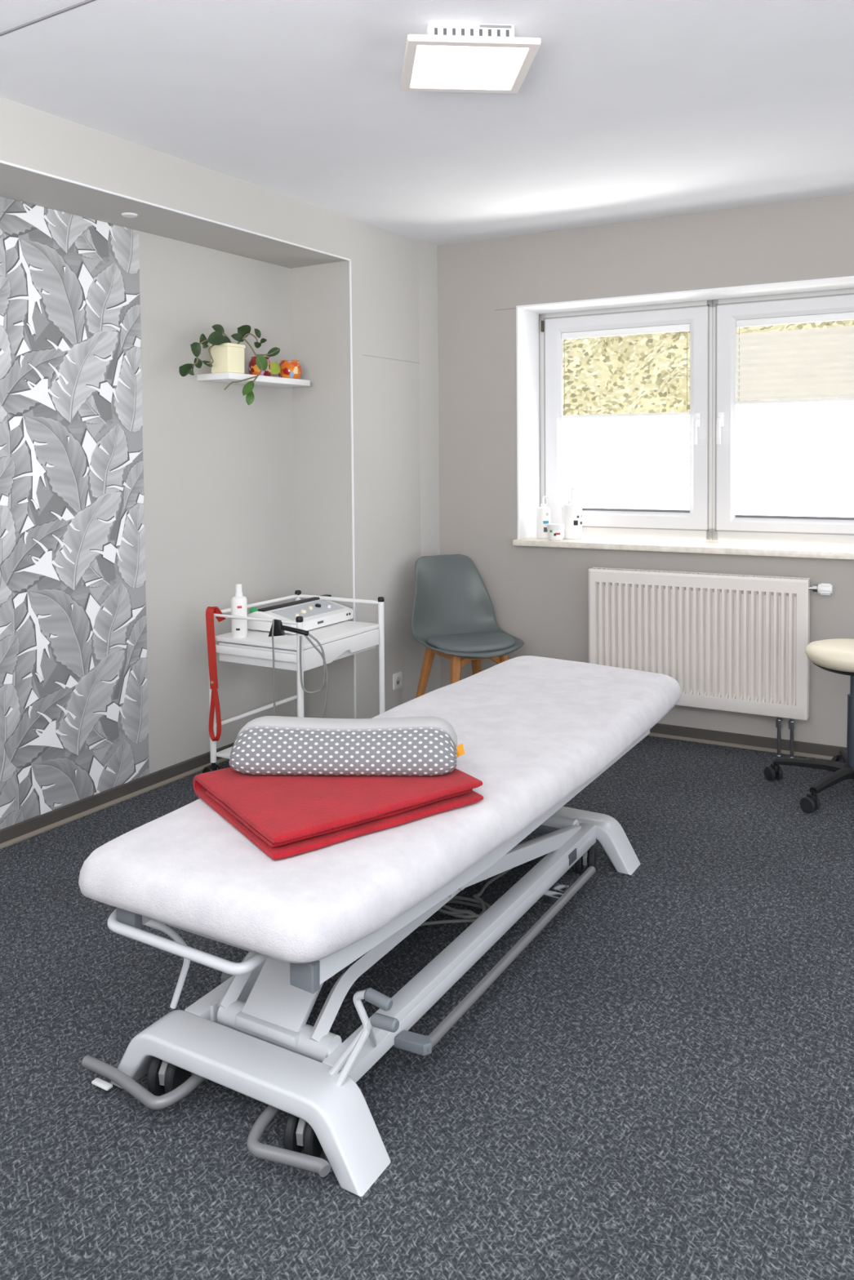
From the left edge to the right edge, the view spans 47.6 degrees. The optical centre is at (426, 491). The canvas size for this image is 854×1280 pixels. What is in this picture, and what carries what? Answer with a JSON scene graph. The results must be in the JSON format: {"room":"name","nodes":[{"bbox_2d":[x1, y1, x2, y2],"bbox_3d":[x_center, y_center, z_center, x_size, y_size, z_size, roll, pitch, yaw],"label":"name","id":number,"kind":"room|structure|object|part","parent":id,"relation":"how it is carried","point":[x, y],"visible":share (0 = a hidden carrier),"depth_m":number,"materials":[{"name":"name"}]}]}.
{"room":"physiotherapy treatment room","nodes":[
{"label":"physiotherapy treatment room","id":0,"kind":"room"},
{"bbox_2d":[0,96,440,773],"bbox_3d":[-2.076,0.060,2.147,0.625,2.400,7.230,1,3,32],"label":"wall","id":1,"kind":"structure","parent":0,"point":[257,495],"depth_m":4.34,"materials":[{"name":"paint"}]},
{"bbox_2d":[0,196,149,829],"bbox_3d":[-1.625,0.092,2.995,0.003,2.152,1.943,1,3,32],"label":"wallpaper","id":2,"kind":"object","parent":1,"relation":"attached to","point":[74,704],"visible":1,"depth_m":3.52,"materials":[{"name":"grey paper"}]},
{"bbox_2d":[0,742,234,848],"bbox_3d":[-2.308,1.244,1.893,0.022,0.058,6.468,1,3,32],"label":"baseboard","id":3,"kind":"structure","parent":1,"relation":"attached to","point":[12,834],"depth_m":3.65,"materials":[{"name":"wood"}]},
{"bbox_2d":[121,212,137,217],"bbox_3d":[-1.084,-1.009,3.528,0.058,0.012,0.058,1,3,32],"label":"light","id":4,"kind":"object","parent":1,"relation":"attached to","point":[128,215],"visible":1,"depth_m":3.51,"materials":[{"name":"white paint"}]},
{"bbox_2d":[0,160,356,718],"bbox_3d":[-2.030,0.172,1.679,0.008,2.212,6.472,1,3,32],"label":"trim","id":5,"kind":"structure","parent":1,"relation":"attached to","point":[1,161],"depth_m":4.34,"materials":[{"name":"white paint"}]},
{"bbox_2d":[197,372,310,387],"bbox_3d":[-0.749,-0.485,4.240,0.180,0.027,0.534,1,3,32],"label":"wall shelf","id":6,"kind":"object","parent":1,"relation":"attached to","point":[225,377],"visible":0.98,"depth_m":4.15,"materials":[{"name":"white plastic"}]},
{"bbox_2d":[178,324,279,405],"bbox_3d":[-0.821,-0.528,4.014,0.169,0.343,0.623,1,3,32],"label":"potted plant","id":7,"kind":"object","parent":6,"relation":"on","point":[226,356],"visible":1,"depth_m":4.01,"materials":[{"name":"green plant"}]},
{"bbox_3d":[-0.834,-0.552,4.051,0.108,0.123,0.108,1,3,32],"label":"pot","id":8,"kind":"part","parent":7,"relation":"part of","materials":[{"name":"beige ceramic"}]},
{"bbox_3d":[-0.807,-0.544,4.017,0.103,0.262,0.576,1,3,32],"label":"stem","id":9,"kind":"part","parent":7,"relation":"part of","materials":[{"name":"yellow"}]},
{"bbox_2d":[248,356,271,376],"bbox_3d":[-0.730,-0.543,4.245,0.110,0.088,0.110,1,3,32],"label":"glass","id":10,"kind":"object","parent":6,"relation":"on","point":[253,369],"visible":0.59,"depth_m":4.21,"materials":[{"name":"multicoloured glass"}]},
{"bbox_2d":[278,360,302,378],"bbox_3d":[-0.625,-0.550,4.406,0.110,0.088,0.110,1,3,32],"label":"glass","id":11,"kind":"object","parent":6,"relation":"on","point":[291,369],"visible":0.75,"depth_m":4.36,"materials":[{"name":"orange glass"}]},
{"bbox_2d":[363,354,419,363],"bbox_3d":[-0.156,-0.641,4.709,0.001,0.004,0.532,1,3,32],"label":"trim","id":12,"kind":"structure","parent":1,"relation":"attached to","point":[363,354],"depth_m":4.68,"materials":[{"name":"grey paint"}]},
{"bbox_2d":[392,671,402,689],"bbox_3d":[-0.143,0.932,4.759,0.009,0.080,0.080,1,3,32],"label":"wall socket","id":13,"kind":"object","parent":1,"relation":"attached to","point":[397,677],"visible":1,"depth_m":4.75,"materials":[{"name":"white plastic"}]},
{"bbox_2d":[0,735,853,1279],"bbox_3d":[0.246,1.306,1.109,5.900,0.050,7.800,1,3,32],"label":"floor","id":14,"kind":"structure","parent":0,"point":[659,1085],"depth_m":2.03,"materials":[{"name":"carpet"}]},
{"bbox_2d":[202,590,385,773],"bbox_3d":[-0.546,0.820,4.082,0.512,0.709,0.621,1,3,30],"label":"trolley","id":15,"kind":"object","parent":14,"relation":"on","point":[342,639],"visible":0.43,"depth_m":3.93,"materials":[{"name":"white plastic"}]},
{"bbox_3d":[-0.875,0.799,3.943,0.025,0.617,0.025,1,3,30],"label":"post","id":16,"kind":"part","parent":15,"relation":"part of","materials":[{"name":"white plastic"}]},
{"bbox_2d":[205,606,226,741],"bbox_3d":[-0.857,0.739,3.929,0.065,0.546,0.069,0,2,13],"label":"strap","id":17,"kind":"object","parent":15,"relation":"hanging from","point":[215,702],"visible":0.98,"depth_m":3.91,"materials":[{"name":"red fabric"}]},
{"bbox_2d":[216,746,232,759],"bbox_3d":[-0.534,1.069,4.085,0.444,0.014,0.563,1,3,30],"label":"shelf","id":18,"kind":"object","parent":15,"relation":"attached to","point":[225,753],"depth_m":3.95,"materials":[{"name":"white plastic"}]},
{"bbox_2d":[231,583,247,638],"bbox_3d":[-0.761,0.483,3.920,0.064,0.214,0.064,1,3,32],"label":"lotion bottle","id":19,"kind":"object","parent":15,"relation":"on","point":[238,602],"visible":0.98,"depth_m":3.90,"materials":[{"name":"white plastic"}]},
{"bbox_3d":[-0.683,0.504,3.817,0.452,0.012,0.012,1,3,30],"label":"rail","id":20,"kind":"part","parent":15,"relation":"part of","materials":[{"name":"white plastic"}]},
{"bbox_3d":[-0.734,0.489,4.178,0.017,0.017,0.571,1,3,30],"label":"rail","id":21,"kind":"part","parent":15,"relation":"part of","materials":[{"name":"white plastic"}]},
{"bbox_3d":[-0.730,0.950,4.195,0.017,0.017,0.571,1,3,30],"label":"rail","id":22,"kind":"part","parent":15,"relation":"part of","materials":[{"name":"white plastic"}]},
{"bbox_2d":[214,620,378,650],"bbox_3d":[-0.538,0.592,4.067,0.444,0.018,0.563,1,3,30],"label":"shelf","id":23,"kind":"object","parent":15,"relation":"attached to","point":[332,635],"depth_m":3.92,"materials":[{"name":"white plastic"}]},
{"bbox_3d":[-0.587,0.778,4.435,0.025,0.617,0.025,1,3,30],"label":"post","id":24,"kind":"part","parent":15,"relation":"part of","materials":[{"name":"white plastic"}]},
{"bbox_2d":[247,594,353,718],"bbox_3d":[-0.554,0.825,4.071,0.419,0.685,0.789,0,2,5],"label":"ultrasound therapy device","id":25,"kind":"object","parent":15,"relation":"on","point":[316,612],"visible":0.91,"depth_m":4.04,"materials":[{"name":"white plastic"}]},
{"bbox_3d":[-0.729,0.501,4.077,0.036,0.020,0.036,1,3,30],"label":"knob","id":26,"kind":"part","parent":25,"relation":"part of","materials":[{"name":"green plastic"}]},
{"bbox_3d":[-0.525,0.510,4.108,0.025,0.016,0.024,1,3,30],"label":"knob","id":27,"kind":"part","parent":25,"relation":"part of","materials":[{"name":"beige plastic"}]},
{"bbox_3d":[-0.507,0.511,4.159,0.113,0.028,0.365,1,3,30],"label":"control panel","id":28,"kind":"part","parent":25,"relation":"part of","materials":[{"name":"grey plastic"}]},
{"bbox_3d":[-0.476,0.500,4.230,0.027,0.016,0.026,1,3,30],"label":"knob","id":29,"kind":"part","parent":25,"relation":"part of","materials":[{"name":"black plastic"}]},
{"bbox_3d":[-0.485,0.804,3.715,0.025,0.617,0.025,1,3,30],"label":"post","id":30,"kind":"part","parent":15,"relation":"part of","materials":[{"name":"white plastic"}]},
{"bbox_3d":[-0.394,0.481,4.310,0.452,0.017,0.017,1,3,30],"label":"rail","id":31,"kind":"part","parent":15,"relation":"part of","materials":[{"name":"white plastic"}]},
{"bbox_3d":[-0.347,0.645,3.957,0.014,0.080,0.530,1,3,30],"label":"drawer","id":32,"kind":"part","parent":15,"relation":"part of","materials":[{"name":"white plastic"}]},
{"bbox_3d":[-0.197,0.783,4.207,0.025,0.617,0.025,1,3,30],"label":"post","id":33,"kind":"part","parent":15,"relation":"part of","materials":[{"name":"white plastic"}]},
{"bbox_2d":[81,729,649,1196],"bbox_3d":[0.108,0.957,2.740,0.726,0.525,2.185,1,3,30],"label":"table","id":34,"kind":"object","parent":14,"relation":"on","point":[250,1035],"visible":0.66,"depth_m":1.98,"materials":[{"name":"white metal"}]},
{"bbox_3d":[-0.165,0.811,2.727,0.092,0.051,1.792,1,3,30],"label":"frame rail","id":35,"kind":"part","parent":34,"relation":"part of","materials":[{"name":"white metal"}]},
{"bbox_3d":[-0.574,1.032,2.111,0.134,0.162,0.037,1,3,30],"label":"height lever","id":36,"kind":"part","parent":34,"relation":"part of","materials":[{"name":"white metal"}]},
{"bbox_3d":[-0.470,0.858,1.868,0.391,0.036,0.092,1,3,30],"label":"handle","id":37,"kind":"part","parent":34,"relation":"part of","materials":[{"name":"white metal"}]},
{"bbox_3d":[-0.150,1.112,2.669,0.049,0.056,1.404,1,3,30],"label":"rail","id":38,"kind":"part","parent":34,"relation":"part of","materials":[{"name":"white metal"}]},
{"bbox_3d":[-0.261,0.981,2.100,0.160,0.262,0.294,1,3,30],"label":"lifting plate","id":39,"kind":"part","parent":34,"relation":"part of","materials":[{"name":"white metal"}]},
{"bbox_3d":[-0.145,1.038,1.885,0.096,0.177,0.127,-1,2,-4],"label":"height lever","id":40,"kind":"part","parent":34,"relation":"part of","materials":[{"name":"white metal"}]},
{"bbox_2d":[78,655,681,963],"bbox_3d":[0.109,0.727,2.735,0.742,0.094,2.218,1,3,30],"label":"fitted sheet","id":41,"kind":"object","parent":34,"relation":"on","point":[533,730],"visible":0.83,"depth_m":2.00,"materials":[{"name":"white fabric"}]},
{"bbox_2d":[193,767,483,859],"bbox_3d":[-0.208,0.677,2.217,0.565,0.049,0.468,-2,3,-37],"label":"folded blanket","id":42,"kind":"object","parent":41,"relation":"on","point":[284,816],"visible":0.67,"depth_m":2.07,"materials":[{"name":"red fabric"}]},
{"bbox_2d":[229,715,464,776],"bbox_3d":[-0.181,0.594,2.311,0.543,0.107,0.225,0,2,3],"label":"pillow","id":43,"kind":"object","parent":42,"relation":"on","point":[274,745],"visible":1,"depth_m":2.22,"materials":[{"name":"grey fabric"}]},
{"bbox_3d":[0.166,1.116,2.486,0.049,0.056,1.404,1,3,30],"label":"rail","id":44,"kind":"part","parent":34,"relation":"part of","materials":[{"name":"white metal"}]},
{"bbox_3d":[0.270,0.817,2.475,0.077,0.051,1.794,1,3,32],"label":"frame rail","id":45,"kind":"part","parent":34,"relation":"part of","materials":[{"name":"white metal"}]},
{"bbox_3d":[0.267,1.012,2.704,0.030,0.208,0.832,1,3,30],"label":"swing arm","id":46,"kind":"part","parent":34,"relation":"part of","materials":[{"name":"white metal"}]},
{"bbox_3d":[0.317,1.076,3.110,0.310,0.017,0.032,1,3,30],"label":"cross plate","id":47,"kind":"part","parent":34,"relation":"part of","materials":[{"name":"grey plastic"}]},
{"bbox_3d":[0.438,1.099,2.906,0.003,0.033,0.060,1,3,30],"label":"rating plate","id":48,"kind":"part","parent":34,"relation":"part of","materials":[{"name":"grey metal"}]},
{"bbox_2d":[417,868,511,927],"bbox_3d":[0.148,1.174,2.821,0.168,0.083,0.583,2,3,44],"label":"power cable","id":49,"kind":"object","parent":14,"relation":"on","point":[453,912],"visible":0.61,"depth_m":2.75,"materials":[{"name":"grey plastic"}]},
{"bbox_2d":[411,554,524,697],"bbox_3d":[0.183,0.737,4.602,0.479,0.824,0.515,-2,2,-26],"label":"chair","id":50,"kind":"object","parent":14,"relation":"on","point":[453,615],"visible":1,"depth_m":4.73,"materials":[{"name":"grey plastic"}]},
{"bbox_3d":[-0.018,0.945,4.683,0.144,0.405,0.049,1,2,25],"label":"leg","id":51,"kind":"part","parent":50,"relation":"part of","materials":[{"name":"brown wood"}]},
{"bbox_3d":[0.125,0.954,4.396,0.049,0.405,0.144,0,2,12],"label":"leg","id":52,"kind":"part","parent":50,"relation":"part of","materials":[{"name":"brown wood"}]},
{"bbox_3d":[0.186,0.776,4.597,0.263,0.079,0.272,-2,2,-26],"label":"seat frame","id":53,"kind":"part","parent":50,"relation":"part of","materials":[{"name":"brown wood"}]},
{"bbox_2d":[426,631,515,652],"bbox_3d":[0.207,0.708,4.552,0.410,0.037,0.360,-2,2,-26],"label":"seat cushion","id":54,"kind":"object","parent":50,"relation":"on","point":[456,642],"depth_m":4.48,"materials":[{"name":"grey fabric"}]},
{"bbox_3d":[0.248,0.938,4.815,0.049,0.405,0.144,0,2,12],"label":"leg","id":55,"kind":"part","parent":50,"relation":"part of","materials":[{"name":"brown wood"}]},
{"bbox_3d":[0.391,0.947,4.528,0.144,0.405,0.049,1,2,25],"label":"leg","id":56,"kind":"part","parent":50,"relation":"part of","materials":[{"name":"brown wood"}]},
{"bbox_2d":[764,638,853,813],"bbox_3d":[1.612,0.876,3.741,0.600,0.585,0.612,1,3,32],"label":"stool","id":57,"kind":"object","parent":14,"relation":"on","point":[836,655],"visible":1,"depth_m":3.70,"materials":[{"name":"beige plastic"}]},
{"bbox_3d":[1.515,1.074,3.809,0.278,0.043,0.046,1,3,32],"label":"arm","id":58,"kind":"part","parent":57,"relation":"part of","materials":[{"name":"black plastic"}]},
{"bbox_3d":[1.641,0.629,3.711,0.356,0.089,0.356,1,3,32],"label":"seat","id":59,"kind":"part","parent":57,"relation":"part of","materials":[{"name":"beige leather"}]},
{"bbox_3d":[1.525,1.081,3.632,0.277,0.043,0.044,-2,3,-38],"label":"arm","id":60,"kind":"part","parent":57,"relation":"part of","materials":[{"name":"black plastic"}]},
{"bbox_3d":[1.642,0.679,3.712,0.300,0.025,0.300,1,3,32],"label":"seat plate","id":61,"kind":"part","parent":57,"relation":"part of","materials":[{"name":"black plastic"}]},
{"bbox_3d":[1.686,1.070,3.875,0.044,0.043,0.277,0,2,16],"label":"arm","id":62,"kind":"part","parent":57,"relation":"part of","materials":[{"name":"black plastic"}]},
{"bbox_2d":[0,0,853,245],"bbox_3d":[0.225,-1.167,1.015,5.900,0.100,7.800,1,3,32],"label":"ceiling","id":63,"kind":"structure","parent":0,"point":[623,110],"depth_m":2.95,"materials":[{"name":"paint"}]},
{"bbox_2d":[0,0,96,36],"bbox_3d":[0.788,-1.136,1.312,5.250,0.007,0.006,1,3,32],"label":"trim","id":64,"kind":"structure","parent":63,"relation":"attached to","point":[86,2],"depth_m":2.36,"materials":[{"name":"grey"}]},
{"bbox_2d":[400,22,541,93],"bbox_3d":[0.103,-1.139,2.527,0.330,0.070,0.330,-1,2,-5],"label":"ceiling lamp","id":65,"kind":"object","parent":63,"relation":"attached to","point":[450,57],"visible":1,"depth_m":2.47,"materials":[{"name":"white plastic"}]},
{"bbox_2d":[410,44,528,88],"bbox_3d":[0.104,-1.111,2.529,0.278,0.010,0.278,-1,2,-5],"label":"diffuser","id":66,"kind":"object","parent":65,"relation":"attached to","point":[432,66],"depth_m":2.52,"materials":[{"name":"white plastic"}]},
{"bbox_2d":[436,192,853,747],"bbox_3d":[2.079,-0.049,4.080,5.900,2.400,0.370,1,2,29],"label":"wall","id":67,"kind":"structure","parent":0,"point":[539,596],"depth_m":4.69,"materials":[{"name":"paint"}]},
{"bbox_2d":[536,496,550,538],"bbox_3d":[0.586,0.130,4.872,0.072,0.212,0.072,0,2,12],"label":"pump bottle","id":68,"kind":"object","parent":67,"relation":"on","point":[543,513],"visible":0.93,"depth_m":4.84,"materials":[{"name":"white plastic"}]},
{"bbox_2d":[546,523,564,540],"bbox_3d":[0.634,0.200,4.758,0.088,0.080,0.088,1,3,32],"label":"jar","id":69,"kind":"object","parent":67,"relation":"on","point":[555,531],"visible":1,"depth_m":4.72,"materials":[{"name":"white plastic"}]},
{"bbox_3d":[0.634,0.174,4.757,0.088,0.028,0.088,1,3,32],"label":"lid","id":70,"kind":"part","parent":69,"relation":"part of","materials":[{"name":"white plastic"}]},
{"bbox_2d":[561,488,582,539],"bbox_3d":[0.723,0.110,4.824,0.100,0.254,0.101,0,2,2],"label":"pump bottle","id":71,"kind":"object","parent":67,"relation":"on","point":[571,512],"visible":0.98,"depth_m":4.79,"materials":[{"name":"white plastic"}]},
{"bbox_2d":[561,324,689,512],"bbox_3d":[0.986,-0.356,4.846,0.658,0.913,0.017,1,2,29],"label":"blind","id":72,"kind":"object","parent":67,"relation":"attached to","point":[637,462],"visible":0.88,"depth_m":4.84,"materials":[{"name":"white fabric"}]},
{"bbox_3d":[0.711,-0.357,4.998,0.002,0.898,0.002,1,2,29],"label":"cord","id":73,"kind":"part","parent":72,"relation":"part of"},
{"bbox_3d":[0.986,-0.380,4.845,0.658,0.014,0.016,1,2,29],"label":"rail","id":74,"kind":"part","parent":72,"relation":"part of","materials":[{"name":"white plastic"}]},
{"bbox_3d":[0.983,-0.795,4.829,0.658,0.034,0.016,1,2,29],"label":"head rail","id":75,"kind":"part","parent":72,"relation":"part of","materials":[{"name":"white plastic"}]},
{"bbox_3d":[0.990,0.094,4.863,0.658,0.012,0.016,1,2,29],"label":"rail","id":76,"kind":"part","parent":72,"relation":"part of","materials":[{"name":"grey metal"}]},
{"bbox_3d":[1.262,-0.350,4.694,0.002,0.898,0.002,1,2,29],"label":"cord","id":77,"kind":"part","parent":72,"relation":"part of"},
{"bbox_2d":[539,299,712,541],"bbox_3d":[0.983,-0.341,4.855,0.889,1.155,0.132,1,3,32],"label":"window","id":78,"kind":"structure","parent":67,"relation":"attached to","point":[695,525],"depth_m":4.80,"materials":[{"name":"white plastic"}]},
{"bbox_3d":[1.287,-0.299,4.628,0.028,0.153,0.061,1,3,32],"label":"handle","id":79,"kind":"part","parent":78,"relation":"part of","materials":[{"name":"white plastic"}]},
{"bbox_2d":[588,567,832,757],"bbox_3d":[1.246,0.759,4.345,1.066,0.780,0.072,1,2,29],"label":"radiator","id":80,"kind":"object","parent":67,"relation":"attached to","point":[732,642],"visible":0.85,"depth_m":4.30,"materials":[{"name":"white metal"}]},
{"bbox_2d":[588,567,809,581],"bbox_3d":[1.203,0.373,4.357,0.972,0.008,0.064,1,2,29],"label":"grille","id":81,"kind":"object","parent":80,"relation":"attached to","point":[602,571],"depth_m":4.35,"materials":[{"name":"white metal"}]},
{"bbox_3d":[1.683,0.414,4.089,0.060,0.047,0.049,1,2,29],"label":"thermostat knob","id":82,"kind":"part","parent":80,"relation":"part of","materials":[{"name":"white plastic"}]},
{"bbox_2d":[647,723,846,759],"bbox_3d":[2.202,1.129,3.895,4.880,0.058,0.022,1,2,29],"label":"baseboard","id":83,"kind":"structure","parent":67,"relation":"attached to","point":[820,751],"depth_m":4.33,"materials":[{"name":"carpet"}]},
{"bbox_2d":[711,288,853,546],"bbox_3d":[1.752,-0.331,4.409,0.888,1.155,0.129,1,2,29],"label":"window","id":84,"kind":"structure","parent":67,"relation":"attached to","point":[726,526],"depth_m":4.56,"materials":[{"name":"white plastic"}]},
{"bbox_3d":[1.383,-0.298,4.575,0.028,0.153,0.061,1,3,32],"label":"handle","id":85,"kind":"part","parent":84,"relation":"part of","materials":[{"name":"white plastic"}]},
{"bbox_2d":[735,311,853,519],"bbox_3d":[1.751,-0.338,4.424,0.658,0.931,0.017,1,2,29],"label":"blind","id":86,"kind":"object","parent":67,"relation":"attached to","point":[795,457],"visible":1,"depth_m":4.45,"materials":[{"name":"white fabric"}]},
{"bbox_3d":[1.476,-0.338,4.576,0.002,0.916,0.002,1,2,29],"label":"cord","id":87,"kind":"part","parent":86,"relation":"part of","materials":[{"name":"white plastic"}]},
{"bbox_3d":[1.751,-0.414,4.421,0.658,0.014,0.016,1,2,29],"label":"rail","id":88,"kind":"part","parent":86,"relation":"part of","materials":[{"name":"white plastic"}]},
{"bbox_3d":[1.755,0.122,4.441,0.658,0.012,0.016,1,2,29],"label":"rail","id":89,"kind":"part","parent":86,"relation":"part of","materials":[{"name":"grey metal"}]},
{"bbox_3d":[1.748,-0.786,4.407,0.658,0.034,0.016,1,2,29],"label":"head rail","id":90,"kind":"part","parent":86,"relation":"part of","materials":[{"name":"white plastic"}]},
{"label":"outside","id":91,"kind":"structure","parent":0,"visible":0},
{"bbox_3d":[3.583,1.052,7.974,15.000,0.080,7.400,1,3,32],"label":"ground","id":92,"kind":"structure","parent":91,"visible":0},
{"bbox_2d":[562,320,853,510],"bbox_3d":[2.447,-0.628,6.083,6.000,3.400,1.092,1,3,32],"label":"hedge","id":93,"kind":"object","parent":92,"relation":"on","point":[642,373],"visible":0.03,"depth_m":6.79,"materials":[{"name":"yellow plant"}]}
]}

